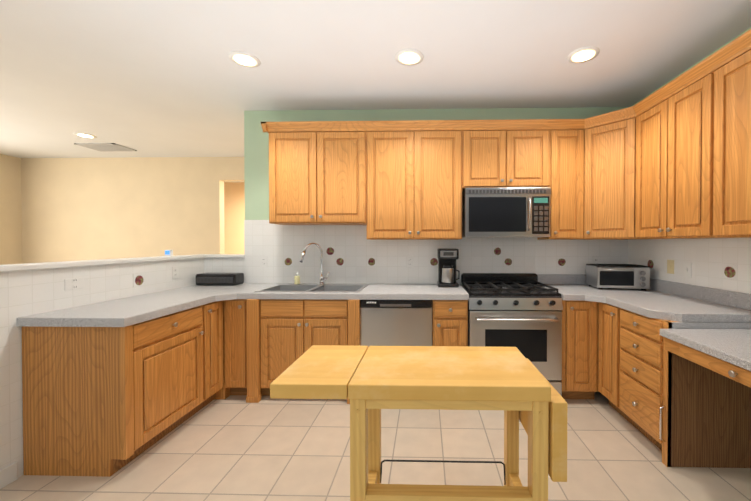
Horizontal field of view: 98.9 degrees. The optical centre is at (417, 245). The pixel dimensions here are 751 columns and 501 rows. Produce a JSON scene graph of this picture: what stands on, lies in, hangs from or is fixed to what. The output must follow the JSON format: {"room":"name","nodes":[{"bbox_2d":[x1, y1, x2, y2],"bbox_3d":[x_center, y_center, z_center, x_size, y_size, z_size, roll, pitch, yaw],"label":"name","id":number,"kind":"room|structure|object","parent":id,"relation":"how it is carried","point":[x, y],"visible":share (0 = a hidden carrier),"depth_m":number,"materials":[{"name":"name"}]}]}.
{"room":"kitchen","nodes":[
{"label":"kitchen","id":0,"kind":"room"},
{"bbox_2d":[0,154,21,264],"bbox_3d":[-6.584,-0.035,1.923,0.120,2.710,6.560,0,1,1],"label":"wall","id":1,"kind":"structure","parent":0,"point":[10,216],"depth_m":5.06,"materials":[{"name":"beige paint"}]},
{"bbox_2d":[0,258,244,477],"bbox_3d":[-2.137,0.740,1.009,0.555,1.180,4.920,0,1,1],"label":"wall","id":2,"kind":"structure","parent":0,"point":[27,292],"depth_m":1.96,"materials":[{"name":"tile"}]},
{"bbox_2d":[0,462,17,488],"bbox_3d":[-2.308,1.289,0.183,0.012,0.100,3.250,0,1,1],"label":"baseboard","id":3,"kind":"structure","parent":2,"relation":"attached to","point":[9,474],"depth_m":1.77,"materials":[{"name":"white paint"}]},
{"bbox_2d":[64,277,83,289],"bbox_3d":[-2.265,0.251,2.107,0.008,0.072,0.115,0,1,1],"label":"outlet","id":4,"kind":"object","parent":2,"relation":"attached to","point":[73,283],"visible":1,"depth_m":2.10,"materials":[{"name":"white plastic"}]},
{"bbox_2d":[0,254,244,271],"bbox_3d":[-2.147,0.134,1.012,0.575,0.032,4.940,0,1,1],"label":"trim","id":5,"kind":"structure","parent":2,"relation":"on","point":[28,266],"depth_m":2.27,"materials":[{"name":"white paint"}]},
{"bbox_2d":[165,250,172,255],"bbox_3d":[-2.309,0.067,2.960,0.060,0.060,0.033,0,1,1],"label":"cap","id":6,"kind":"object","parent":5,"relation":"on","point":[168,252],"visible":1,"depth_m":2.95,"materials":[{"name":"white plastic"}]},
{"bbox_2d":[133,273,144,286],"bbox_3d":[-2.256,0.276,2.585,0.003,0.104,0.104,0,1,1],"label":"decorative tile","id":7,"kind":"structure","parent":2,"relation":"attached to","point":[139,279],"depth_m":2.59,"materials":[{"name":"tile"}]},
{"bbox_2d":[172,266,177,278],"bbox_3d":[-2.245,0.247,2.957,0.008,0.115,0.072,0,1,1],"label":"outlet","id":8,"kind":"object","parent":2,"relation":"attached to","point":[174,272],"visible":1,"depth_m":2.95,"materials":[{"name":"white plastic"}]},
{"bbox_2d":[21,157,244,263],"bbox_3d":[-2.621,-0.069,5.173,9.855,2.710,0.120,0,1,1],"label":"wall","id":9,"kind":"structure","parent":0,"point":[76,209],"depth_m":5.16,"materials":[{"name":"beige paint"}]},
{"bbox_2d":[224,182,244,253],"bbox_3d":[-2.571,-0.092,7.312,9.855,2.710,0.120,0,1,1],"label":"wall","id":10,"kind":"structure","parent":0,"point":[234,205],"depth_m":7.28,"materials":[{"name":"yellow paint"}]},
{"bbox_2d":[0,392,750,500],"bbox_3d":[-2.673,1.340,2.918,9.855,0.060,8.700,0,1,1],"label":"floor","id":11,"kind":"structure","parent":0,"point":[239,448],"depth_m":1.95,"materials":[{"name":"tile"}]},
{"bbox_2d":[22,306,203,476],"bbox_3d":[-1.947,0.886,2.150,0.632,0.864,0.650,0,1,1],"label":"base cabinet","id":12,"kind":"object","parent":11,"relation":"on","point":[104,401],"visible":0.96,"depth_m":1.83,"materials":[{"name":"brown wood"}]},
{"bbox_2d":[16,291,251,326],"bbox_3d":[-1.829,0.427,2.233,0.874,0.050,0.870,0,1,1],"label":"countertop","id":13,"kind":"structure","parent":12,"relation":"on","point":[126,311],"depth_m":2.03,"materials":[{"name":"stone"}]},
{"bbox_2d":[193,301,223,414],"bbox_3d":[-1.937,0.881,2.600,0.631,0.864,0.248,0,1,1],"label":"base cabinet","id":14,"kind":"object","parent":11,"relation":"on","point":[213,364],"visible":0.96,"depth_m":2.57,"materials":[{"name":"brown wood"}]},
{"bbox_2d":[214,301,229,398],"bbox_3d":[-1.941,0.877,3.034,0.602,0.863,0.612,0,1,1],"label":"cabinet filler","id":15,"kind":"object","parent":11,"relation":"on","point":[223,393],"visible":0.07,"depth_m":2.73,"materials":[{"name":"brown wood"}]},
{"bbox_2d":[224,299,246,395],"bbox_3d":[-1.531,0.877,3.001,0.214,0.864,0.661,0,1,1],"label":"base cabinet","id":16,"kind":"object","parent":11,"relation":"on","point":[235,315],"visible":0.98,"depth_m":2.70,"materials":[{"name":"brown wood"}]},
{"bbox_2d":[246,299,359,403],"bbox_3d":[-0.951,0.877,2.985,0.957,0.864,0.667,0,1,1],"label":"base cabinet","id":17,"kind":"object","parent":11,"relation":"on","point":[283,335],"visible":0.6,"depth_m":2.68,"materials":[{"name":"brown wood"}]},
{"bbox_2d":[164,283,275,290],"bbox_3d":[-1.812,0.419,2.968,0.874,0.050,0.360,0,1,1],"label":"countertop","id":18,"kind":"structure","parent":17,"relation":"on","point":[245,286],"depth_m":3.01,"materials":[{"name":"stone"}]},
{"bbox_2d":[196,273,243,285],"bbox_3d":[-1.984,0.333,3.205,0.400,0.115,0.174,0,1,1],"label":"box","id":19,"kind":"object","parent":18,"relation":"on","point":[218,279],"visible":1,"depth_m":3.12,"materials":[{"name":"black plastic"}]},
{"bbox_2d":[252,283,468,299],"bbox_3d":[-0.909,0.419,2.978,2.677,0.050,0.661,0,1,1],"label":"countertop","id":20,"kind":"structure","parent":17,"relation":"on","point":[371,291],"depth_m":2.67,"materials":[{"name":"stone"}]},
{"bbox_2d":[255,284,368,291],"bbox_3d":[-0.948,0.476,2.989,0.900,0.176,0.510,0,1,1],"label":"sink","id":21,"kind":"object","parent":20,"relation":"in","point":[316,288],"visible":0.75,"depth_m":3.15,"materials":[{"name":"silver metal"}]},
{"bbox_2d":[294,272,299,283],"bbox_3d":[-1.211,0.323,3.199,0.056,0.124,0.052,0,1,1],"label":"soap bottle","id":22,"kind":"object","parent":21,"relation":"on","point":[296,279],"visible":1,"depth_m":3.18,"materials":[{"name":"beige plastic"}]},
{"bbox_2d":[300,243,329,283],"bbox_3d":[-1.002,0.177,3.121,0.234,0.416,0.217,0,1,1],"label":"faucet","id":23,"kind":"object","parent":20,"relation":"on","point":[322,278],"visible":1,"depth_m":3.19,"materials":[{"name":"silver metal"}]},
{"bbox_2d":[437,248,459,286],"bbox_3d":[0.298,0.209,3.120,0.206,0.365,0.235,0,1,1],"label":"coffee maker","id":24,"kind":"object","parent":20,"relation":"on","point":[447,258],"visible":1,"depth_m":3.04,"materials":[{"name":"black plastic"}]},
{"bbox_2d":[360,300,431,346],"bbox_3d":[-0.176,0.878,2.953,0.603,0.862,0.616,0,1,1],"label":"dishwasher","id":25,"kind":"object","parent":11,"relation":"on","point":[395,322],"visible":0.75,"depth_m":2.65,"materials":[{"name":"grey metal"}]},
{"bbox_2d":[270,345,567,500],"bbox_3d":[0.003,0.907,1.336,1.045,0.840,0.430,0,1,1],"label":"table","id":26,"kind":"object","parent":11,"relation":"on","point":[513,383],"visible":1,"depth_m":1.15,"materials":[{"name":"yellow wood"}]},
{"bbox_2d":[432,300,467,345],"bbox_3d":[0.278,0.877,2.959,0.294,0.864,0.662,0,1,1],"label":"base cabinet","id":27,"kind":"object","parent":11,"relation":"on","point":[449,322],"visible":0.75,"depth_m":2.65,"materials":[{"name":"brown wood"}]},
{"bbox_2d":[461,273,562,395],"bbox_3d":[0.815,0.795,2.913,0.766,1.030,0.718,0,1,1],"label":"range","id":28,"kind":"object","parent":11,"relation":"on","point":[522,312],"visible":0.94,"depth_m":2.63,"materials":[{"name":"grey metal"}]},
{"bbox_2d":[561,300,598,398],"bbox_3d":[1.360,0.878,2.935,0.309,0.864,0.661,0,1,1],"label":"base cabinet","id":29,"kind":"object","parent":11,"relation":"on","point":[579,380],"visible":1,"depth_m":2.63,"materials":[{"name":"brown wood"}]},
{"bbox_2d":[598,302,629,421],"bbox_3d":[1.790,0.882,2.501,0.661,0.864,0.279,0,1,1],"label":"base cabinet","id":30,"kind":"object","parent":11,"relation":"on","point":[609,327],"visible":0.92,"depth_m":2.47,"materials":[{"name":"brown wood"}]},
{"bbox_2d":[537,274,750,322],"bbox_3d":[1.657,0.373,2.576,0.924,0.150,1.346,0,1,1],"label":"countertop","id":31,"kind":"structure","parent":30,"relation":"on","point":[670,300],"depth_m":2.32,"materials":[{"name":"stone"}]},
{"bbox_2d":[586,264,649,289],"bbox_3d":[1.847,0.286,2.959,0.430,0.215,0.325,0,1,9],"label":"toaster oven","id":32,"kind":"object","parent":31,"relation":"on","point":[628,276],"visible":1,"depth_m":2.84,"materials":[{"name":"silver metal"}]},
{"bbox_2d":[619,308,750,467],"bbox_3d":[1.781,0.886,2.128,0.662,0.864,0.465,0,1,1],"label":"base cabinet","id":33,"kind":"object","parent":11,"relation":"on","point":[678,411],"visible":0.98,"depth_m":1.90,"materials":[{"name":"brown wood"}]},
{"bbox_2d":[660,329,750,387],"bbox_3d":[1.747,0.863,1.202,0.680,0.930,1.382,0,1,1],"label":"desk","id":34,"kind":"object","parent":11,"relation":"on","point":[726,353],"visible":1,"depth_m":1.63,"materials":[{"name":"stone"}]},
{"bbox_2d":[0,0,750,181],"bbox_3d":[-2.673,-1.430,2.889,9.855,0.060,8.700,0,1,1],"label":"ceiling","id":35,"kind":"structure","parent":0,"point":[156,78],"depth_m":2.40,"materials":[{"name":"paint"}]},
{"bbox_2d":[73,132,96,137],"bbox_3d":[-4.244,-1.407,4.075,0.210,0.009,0.210,0,1,1],"label":"recessed light","id":36,"kind":"object","parent":35,"relation":"in","point":[85,135],"visible":0.96,"depth_m":4.06,"materials":[{"name":"white paint"}]},
{"bbox_2d":[74,143,136,151],"bbox_3d":[-4.462,-1.412,4.581,0.560,0.012,0.360,0,1,1],"label":"ceiling vent","id":37,"kind":"object","parent":35,"relation":"in","point":[103,147],"visible":1,"depth_m":4.56,"materials":[{"name":"grey metal"}]},
{"bbox_2d":[229,51,260,67],"bbox_3d":[-1.292,-1.390,2.387,0.210,0.009,0.210,0,1,1],"label":"recessed light","id":38,"kind":"object","parent":35,"relation":"in","point":[246,59],"visible":1,"depth_m":2.37,"materials":[{"name":"white paint"}]},
{"bbox_2d":[395,49,423,65],"bbox_3d":[-0.062,-1.389,2.359,0.210,0.009,0.210,0,1,1],"label":"recessed light","id":39,"kind":"object","parent":35,"relation":"in","point":[408,57],"visible":1,"depth_m":2.35,"materials":[{"name":"white paint"}]},
{"bbox_2d":[567,46,599,63],"bbox_3d":[1.207,-1.389,2.329,0.210,0.009,0.210,0,1,1],"label":"recessed light","id":40,"kind":"object","parent":35,"relation":"in","point":[583,54],"visible":1,"depth_m":2.31,"materials":[{"name":"white paint"}]},
{"bbox_2d":[244,107,627,284],"bbox_3d":[0.230,-0.050,3.346,4.070,2.710,0.120,0,1,1],"label":"wall","id":41,"kind":"structure","parent":0,"point":[256,157],"depth_m":3.30,"materials":[{"name":"green paint"}]},
{"bbox_2d":[269,131,366,224],"bbox_3d":[-0.935,-0.645,3.118,0.919,0.865,0.354,0,1,1],"label":"upper cabinet","id":42,"kind":"object","parent":41,"relation":"attached to","point":[317,178],"visible":1,"depth_m":2.97,"materials":[{"name":"brown wood"}]},
{"bbox_2d":[366,131,461,239],"bbox_3d":[-0.030,-0.570,3.098,0.889,1.015,0.354,0,1,1],"label":"upper cabinet","id":43,"kind":"object","parent":41,"relation":"attached to","point":[414,185],"visible":1,"depth_m":2.95,"materials":[{"name":"brown wood"}]},
{"bbox_2d":[244,220,627,283],"bbox_3d":[0.169,0.061,3.285,3.950,0.660,0.008,0,1,1],"label":"tile backsplash","id":44,"kind":"structure","parent":41,"relation":"attached to","point":[275,244],"depth_m":3.29,"materials":[{"name":"white tile"}]},
{"bbox_2d":[260,256,266,266],"bbox_3d":[-1.601,0.166,3.319,0.072,0.115,0.008,0,1,1],"label":"electrical outlet","id":45,"kind":"object","parent":44,"relation":"attached to","point":[263,261],"visible":1,"depth_m":3.32,"materials":[{"name":"white plastic"}]},
{"bbox_2d":[284,256,293,265],"bbox_3d":[-1.341,0.161,3.315,0.104,0.104,0.003,0,1,1],"label":"decorative tile","id":46,"kind":"structure","parent":44,"relation":"attached to","point":[288,260],"depth_m":3.31,"materials":[{"name":"tile"}]},
{"bbox_2d":[325,246,334,255],"bbox_3d":[-0.909,0.053,3.304,0.104,0.104,0.003,0,1,1],"label":"decorative tile","id":47,"kind":"structure","parent":44,"relation":"attached to","point":[329,250],"depth_m":3.30,"materials":[{"name":"tile"}]},
{"bbox_2d":[335,256,344,265],"bbox_3d":[-0.801,0.161,3.303,0.104,0.104,0.003,0,1,1],"label":"decorative tile","id":48,"kind":"structure","parent":44,"relation":"attached to","point":[339,260],"depth_m":3.30,"materials":[{"name":"tile"}]},
{"bbox_2d":[366,256,376,265],"bbox_3d":[-0.477,0.161,3.295,0.104,0.104,0.003,0,1,1],"label":"decorative tile","id":49,"kind":"structure","parent":44,"relation":"attached to","point":[371,260],"depth_m":3.29,"materials":[{"name":"tile"}]},
{"bbox_2d":[406,256,412,267],"bbox_3d":[-0.081,0.166,3.284,0.072,0.115,0.008,0,1,1],"label":"electrical outlet","id":50,"kind":"object","parent":44,"relation":"attached to","point":[409,261],"visible":1,"depth_m":3.28,"materials":[{"name":"white plastic"}]},
{"bbox_2d":[429,256,437,266],"bbox_3d":[0.171,0.161,3.280,0.104,0.104,0.003,0,1,1],"label":"decorative tile","id":51,"kind":"structure","parent":44,"relation":"attached to","point":[433,261],"depth_m":3.28,"materials":[{"name":"tile"}]},
{"bbox_2d":[493,246,502,255],"bbox_3d":[0.819,0.053,3.264,0.104,0.104,0.003,0,1,1],"label":"decorative tile","id":52,"kind":"structure","parent":44,"relation":"attached to","point":[497,250],"depth_m":3.26,"materials":[{"name":"tile"}]},
{"bbox_2d":[503,256,513,266],"bbox_3d":[0.926,0.161,3.263,0.104,0.104,0.003,0,1,1],"label":"decorative tile","id":53,"kind":"structure","parent":44,"relation":"attached to","point":[508,261],"depth_m":3.26,"materials":[{"name":"tile"}]},
{"bbox_2d":[557,257,566,266],"bbox_3d":[1.466,0.161,3.251,0.104,0.104,0.003,0,1,1],"label":"decorative tile","id":54,"kind":"structure","parent":44,"relation":"attached to","point":[561,261],"depth_m":3.25,"materials":[{"name":"tile"}]},
{"bbox_2d":[592,257,598,263],"bbox_3d":[1.808,0.166,3.240,0.072,0.115,0.008,0,1,1],"label":"electrical outlet","id":55,"kind":"object","parent":44,"relation":"attached to","point":[595,260],"visible":0.71,"depth_m":3.24,"materials":[{"name":"white plastic"}]},
{"bbox_2d":[462,130,548,191],"bbox_3d":[0.814,-0.807,3.076,0.799,0.540,0.354,0,1,1],"label":"upper cabinet","id":56,"kind":"object","parent":41,"relation":"attached to","point":[505,158],"visible":1,"depth_m":2.93,"materials":[{"name":"brown wood"}]},
{"bbox_2d":[462,187,550,236],"bbox_3d":[0.819,-0.306,3.051,0.766,0.445,0.418,0,1,1],"label":"microwave","id":57,"kind":"object","parent":56,"relation":"attached to","point":[507,212],"visible":1,"depth_m":2.88,"materials":[{"name":"silver metal"}]},
{"bbox_2d":[537,130,583,239],"bbox_3d":[1.372,-0.569,3.066,0.314,1.015,0.354,0,1,1],"label":"upper cabinet","id":58,"kind":"object","parent":41,"relation":"attached to","point":[566,166],"visible":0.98,"depth_m":2.92,"materials":[{"name":"brown wood"}]},
{"bbox_2d":[571,117,636,239],"bbox_3d":[1.822,-0.568,2.931,0.604,1.015,0.602,0,1,1],"label":"upper cabinet","id":59,"kind":"object","parent":41,"relation":"attached to","point":[609,177],"visible":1,"depth_m":2.76,"materials":[{"name":"brown wood"}]},
{"bbox_2d":[261,29,750,132],"bbox_3d":[0.312,-1.092,1.837,3.573,0.080,2.848,0,1,1],"label":"crown molding","id":60,"kind":"structure","parent":59,"relation":"attached to","point":[730,52],"depth_m":2.90,"materials":[{"name":"brown wood"}]},
{"bbox_2d":[630,27,750,106],"bbox_3d":[2.148,-0.023,0.842,0.120,2.710,4.800,0,1,1],"label":"wall","id":61,"kind":"structure","parent":0,"point":[748,29],"depth_m":2.43,"materials":[{"name":"green paint"}]},
{"bbox_2d":[635,71,714,238],"bbox_3d":[1.932,-0.561,2.276,0.354,1.015,0.709,0,1,1],"label":"upper cabinet","id":62,"kind":"object","parent":61,"relation":"attached to","point":[674,163],"visible":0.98,"depth_m":2.19,"materials":[{"name":"brown wood"}]},
{"bbox_2d":[628,238,750,293],"bbox_3d":[2.103,0.120,1.691,0.008,0.745,3.092,0,1,1],"label":"tile backsplash","id":63,"kind":"structure","parent":61,"relation":"attached to","point":[706,257],"depth_m":2.39,"materials":[{"name":"white tile"}]},
{"bbox_2d":[646,258,654,269],"bbox_3d":[2.126,0.165,2.915,0.003,0.104,0.104,0,1,1],"label":"decorative tile","id":64,"kind":"structure","parent":63,"relation":"attached to","point":[651,262],"depth_m":2.90,"materials":[{"name":"tile"}]},
{"bbox_2d":[667,260,673,273],"bbox_3d":[2.116,0.175,2.675,0.012,0.115,0.072,0,1,1],"label":"light switch","id":65,"kind":"object","parent":63,"relation":"attached to","point":[670,266],"visible":1,"depth_m":2.67,"materials":[{"name":"beige plastic"}]},
{"bbox_2d":[684,262,691,277],"bbox_3d":[2.112,0.188,2.500,0.012,0.115,0.072,0,1,1],"label":"light switch","id":66,"kind":"object","parent":63,"relation":"attached to","point":[687,269],"visible":1,"depth_m":2.50,"materials":[{"name":"white plastic"}]},
{"bbox_2d":[722,263,736,279],"bbox_3d":[2.109,0.173,2.159,0.003,0.104,0.104,0,1,1],"label":"decorative tile","id":67,"kind":"structure","parent":63,"relation":"attached to","point":[729,271],"depth_m":2.16,"materials":[{"name":"tile"}]},
{"bbox_2d":[713,50,750,237],"bbox_3d":[1.915,-0.553,1.542,0.354,1.015,0.759,0,1,1],"label":"upper cabinet","id":68,"kind":"object","parent":61,"relation":"attached to","point":[732,160],"visible":1,"depth_m":1.80,"materials":[{"name":"brown wood"}]}
]}

